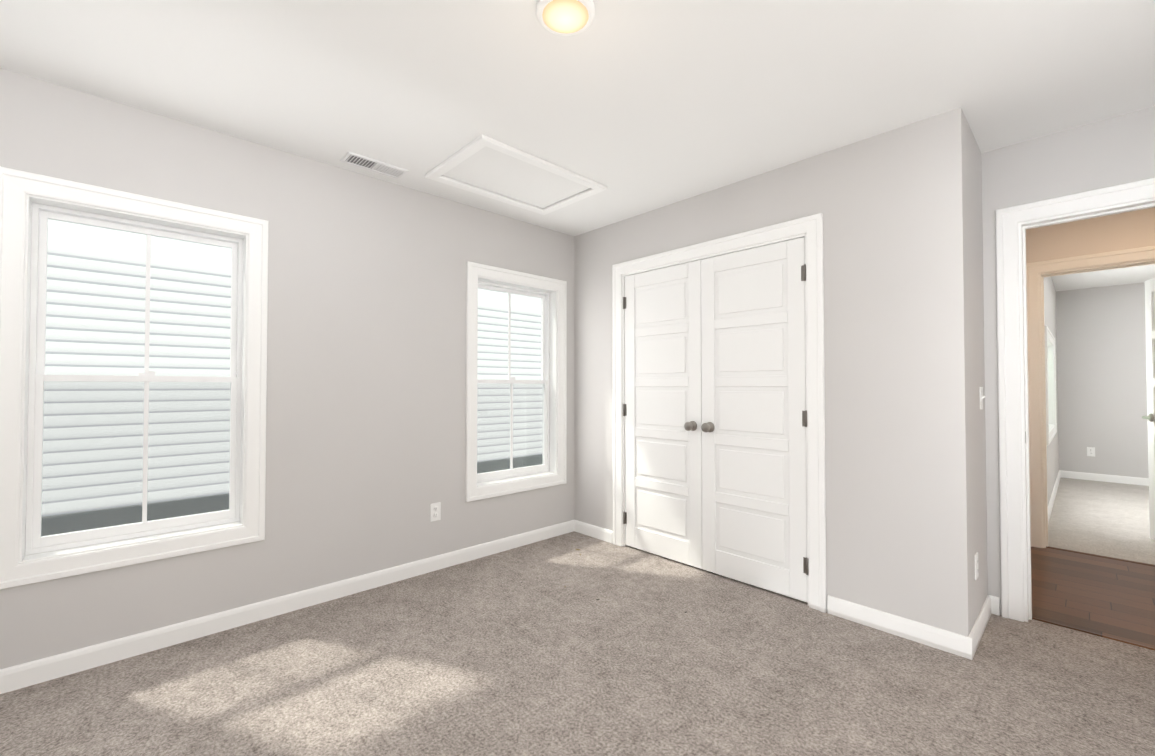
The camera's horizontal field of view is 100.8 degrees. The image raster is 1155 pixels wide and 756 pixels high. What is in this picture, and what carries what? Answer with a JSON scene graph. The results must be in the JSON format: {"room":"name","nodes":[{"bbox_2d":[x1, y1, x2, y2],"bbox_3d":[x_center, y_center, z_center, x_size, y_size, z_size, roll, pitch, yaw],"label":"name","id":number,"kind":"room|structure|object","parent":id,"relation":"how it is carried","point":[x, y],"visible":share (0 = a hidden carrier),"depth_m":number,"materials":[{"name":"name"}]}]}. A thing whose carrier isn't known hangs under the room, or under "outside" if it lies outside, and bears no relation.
{"room":"empty bedroom","nodes":[
{"label":"empty bedroom","id":0,"kind":"room"},
{"bbox_2d":[0,68,573,668],"bbox_3d":[-1.536,0.016,2.653,4.240,2.440,0.160,1,-1,-43],"label":"wall","id":1,"kind":"structure","parent":0,"point":[366,388],"depth_m":2.66,"materials":[{"name":"grey paint"}]},
{"bbox_2d":[0,167,267,589],"bbox_3d":[-1.988,0.004,2.208,0.912,1.642,0.177,1,-1,-43],"label":"window","id":2,"kind":"structure","parent":1,"relation":"in","point":[36,541],"depth_m":2.14,"materials":[{"name":"white plastic"}]},
{"bbox_2d":[0,520,575,693],"bbox_3d":[-1.476,1.190,2.570,4.000,0.090,0.014,1,-1,-43],"label":"baseboard","id":3,"kind":"structure","parent":1,"relation":"attached to","point":[19,676],"depth_m":2.37,"materials":[{"name":"white wood"}]},
{"bbox_2d":[430,502,440,521],"bbox_3d":[-0.921,0.869,3.103,0.070,0.114,0.008,1,-1,-43],"label":"outlet","id":4,"kind":"object","parent":1,"relation":"attached to","point":[435,511],"visible":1,"depth_m":3.10,"materials":[{"name":"white plastic"}]},
{"bbox_2d":[465,261,566,501],"bbox_3d":[-0.479,0.028,3.631,0.912,1.642,0.177,1,-1,-43],"label":"window","id":5,"kind":"structure","parent":1,"relation":"in","point":[544,381],"depth_m":3.68,"materials":[{"name":"white plastic"}]},
{"bbox_2d":[0,531,1154,755],"bbox_3d":[-0.037,1.276,1.454,4.805,0.120,3.930,1,-1,-43],"label":"floor carpet","id":6,"kind":"object","parent":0,"point":[534,649],"depth_m":1.92,"materials":[{"name":"grey carpet"}]},
{"bbox_2d":[0,0,1154,290],"bbox_3d":[2.819,-1.265,2.576,10.440,0.120,6.280,1,-1,-43],"label":"ceiling","id":7,"kind":"structure","parent":0,"point":[638,106],"depth_m":1.92,"materials":[{"name":"white paint"}]},
{"bbox_2d":[340,151,408,178],"bbox_3d":[-1.146,-1.199,2.705,0.330,0.008,0.140,1,-1,-43],"label":"ceiling vent","id":8,"kind":"object","parent":7,"relation":"in","point":[360,161],"visible":1,"depth_m":2.69,"materials":[{"name":"silver metal"}]},
{"bbox_2d":[425,134,606,214],"bbox_3d":[-0.356,-1.189,2.907,0.905,0.021,0.620,1,-1,-43],"label":"attic hatch","id":9,"kind":"object","parent":7,"relation":"attached to","point":[486,166],"visible":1,"depth_m":2.85,"materials":[{"name":"white"}]},
{"bbox_2d":[536,0,594,35],"bbox_3d":[-0.040,-1.206,1.588,0.196,0.034,0.196,1,-1,-43],"label":"ceiling light","id":10,"kind":"object","parent":7,"relation":"in","point":[565,17],"visible":0.98,"depth_m":1.57,"materials":[{"name":"white glass"}]},
{"bbox_2d":[574,107,972,636],"bbox_3d":[0.889,0.024,3.084,0.120,2.440,2.540,1,-1,-43],"label":"wall","id":11,"kind":"structure","parent":0,"point":[891,205],"depth_m":2.37,"materials":[{"name":"grey paint"}]},
{"bbox_2d":[576,520,612,542],"bbox_3d":[0.129,1.211,3.773,0.014,0.090,0.406,1,-1,-43],"label":"baseboard","id":12,"kind":"structure","parent":11,"relation":"attached to","point":[597,532],"depth_m":3.76,"materials":[{"name":"white wood"}]},
{"bbox_2d":[623,260,701,568],"bbox_3d":[0.560,0.235,3.325,0.104,2.002,0.663,1,-1,-43],"label":"closet door","id":13,"kind":"structure","parent":11,"relation":"in","point":[662,414],"depth_m":3.31,"materials":[{"name":"white wood"}]},
{"bbox_2d":[612,213,826,612],"bbox_3d":[0.833,0.187,3.125,0.142,2.115,1.510,1,-1,-43],"label":"trim","id":14,"kind":"structure","parent":11,"relation":"attached to","point":[809,229],"depth_m":2.60,"materials":[{"name":"white wood"}]},
{"bbox_2d":[701,237,808,601],"bbox_3d":[1.017,0.226,2.840,0.104,2.002,0.663,1,-1,-43],"label":"closet door","id":15,"kind":"structure","parent":11,"relation":"in","point":[754,477],"depth_m":2.83,"materials":[{"name":"white wood"}]},
{"bbox_2d":[827,595,959,655],"bbox_3d":[1.507,1.185,2.311,0.014,0.090,0.556,1,-1,-43],"label":"baseboard","id":16,"kind":"structure","parent":11,"relation":"attached to","point":[948,641],"depth_m":2.28,"materials":[{"name":"white wood"}]},
{"bbox_2d":[966,120,987,625],"bbox_3d":[1.945,0.012,2.417,0.500,2.440,0.120,1,-1,-43],"label":"wall","id":17,"kind":"structure","parent":0,"point":[976,360],"depth_m":2.36,"materials":[{"name":"grey paint"}]},
{"bbox_2d":[975,552,978,579],"bbox_3d":[1.890,0.889,2.263,0.070,0.114,0.008,1,-1,-43],"label":"outlet","id":18,"kind":"object","parent":17,"relation":"attached to","point":[976,567],"visible":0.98,"depth_m":2.25,"materials":[{"name":"white plastic"}]},
{"bbox_2d":[960,595,999,659],"bbox_3d":[1.951,1.185,2.292,0.634,0.090,0.040,1,-1,-43],"label":"baseboard","id":19,"kind":"structure","parent":17,"relation":"attached to","point":[968,645],"depth_m":2.23,"materials":[{"name":"white wood"}]},
{"bbox_2d":[980,387,984,409],"bbox_3d":[2.061,0.102,2.431,0.070,0.114,0.017,1,-1,-43],"label":"light switch","id":20,"kind":"object","parent":17,"relation":"attached to","point":[981,397],"visible":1,"depth_m":2.42,"materials":[{"name":"white plastic"}]},
{"bbox_2d":[1044,277,1058,504],"bbox_3d":[4.908,0.057,5.046,3.980,2.440,0.120,1,-1,-43],"label":"wall","id":21,"kind":"structure","parent":0,"point":[1050,323],"depth_m":5.22,"materials":[{"name":"grey paint"}]},
{"bbox_2d":[1045,325,1056,444],"bbox_3d":[4.761,0.074,4.867,1.762,1.062,0.107,1,-1,-43],"label":"window","id":22,"kind":"structure","parent":21,"relation":"in","point":[1050,380],"depth_m":5.38,"materials":[{"name":"white wood"}]},
{"bbox_2d":[1048,470,1061,522],"bbox_3d":[4.911,1.231,4.936,3.860,0.090,0.014,1,-1,-43],"label":"baseboard","id":23,"kind":"structure","parent":21,"relation":"attached to","point":[1052,499],"depth_m":4.99,"materials":[{"name":"white wood"}]},
{"bbox_2d":[981,106,1154,614],"bbox_3d":[3.357,-0.006,1.371,0.120,2.440,3.580,1,-1,-43],"label":"wall","id":24,"kind":"structure","parent":0,"point":[1115,151],"depth_m":2.42,"materials":[{"name":"grey paint"}]},
{"bbox_2d":[996,178,1154,621],"bbox_3d":[2.582,0.171,2.190,0.164,2.115,0.970,1,-1,-43],"label":"door frame","id":25,"kind":"structure","parent":24,"relation":"attached to","point":[1014,224],"depth_m":2.45,"materials":[{"name":"white wood"}]},
{"bbox_2d":[1026,207,1154,262],"bbox_3d":[4.521,0.013,2.469,0.120,2.440,3.580,1,-1,-43],"label":"wall","id":26,"kind":"structure","parent":0,"point":[1121,231],"depth_m":3.36,"materials":[{"name":"beige paint"}]},
{"bbox_2d":[1026,246,1154,547],"bbox_3d":[3.738,0.190,3.280,0.142,2.115,0.970,1,-1,-43],"label":"door frame","id":27,"kind":"structure","parent":26,"relation":"attached to","point":[1037,272],"depth_m":3.54,"materials":[{"name":"white wood"}]},
{"bbox_2d":[1142,278,1154,539],"bbox_3d":[4.251,0.236,3.394,0.753,2.001,0.287,1,-1,-43],"label":"door","id":28,"kind":"structure","parent":26,"relation":"in","point":[1150,323],"depth_m":3.67,"materials":[{"name":"white wood"}]},
{"bbox_2d":[1031,546,1154,650],"bbox_3d":[3.939,1.280,1.898,1.602,0.126,3.820,1,-1,-43],"label":"floor","id":29,"kind":"structure","parent":0,"point":[1111,598],"depth_m":2.73,"materials":[{"name":"brown wood"}]},
{"bbox_2d":[1048,477,1154,564],"bbox_3d":[6.072,1.315,3.743,4.045,0.120,3.580,1,-1,-43],"label":"floor","id":30,"kind":"structure","parent":0,"point":[1107,519],"depth_m":4.24,"materials":[{"name":"beige carpet"}]},
{"bbox_2d":[1056,282,1148,477],"bbox_3d":[7.499,0.059,5.111,0.120,2.440,3.340,1,-1,-43],"label":"wall","id":31,"kind":"structure","parent":0,"point":[1101,371],"depth_m":5.99,"materials":[{"name":"grey paint"}]},
{"bbox_2d":[1087,447,1094,456],"bbox_3d":[6.506,0.935,6.057,0.008,0.114,0.070,1,-1,-43],"label":"outlet","id":32,"kind":"object","parent":31,"relation":"attached to","point":[1090,451],"visible":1,"depth_m":6.05,"materials":[{"name":"white plastic"}]},
{"bbox_2d":[1062,471,1148,485],"bbox_3d":[7.461,1.232,5.034,0.014,0.090,3.310,1,-1,-43],"label":"baseboard","id":33,"kind":"structure","parent":31,"relation":"attached to","point":[1107,478],"depth_m":5.95,"materials":[{"name":"white wood"}]},
{"label":"outside","id":34,"kind":"structure","parent":0,"visible":0},
{"bbox_2d":[25,219,541,535],"bbox_3d":[-3.066,0.309,4.271,11.000,4.910,1.620,1,-1,-43],"label":"neighbouring house","id":35,"kind":"structure","parent":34,"point":[158,264],"depth_m":4.49,"materials":[{"name":"white plastic"}]}
]}

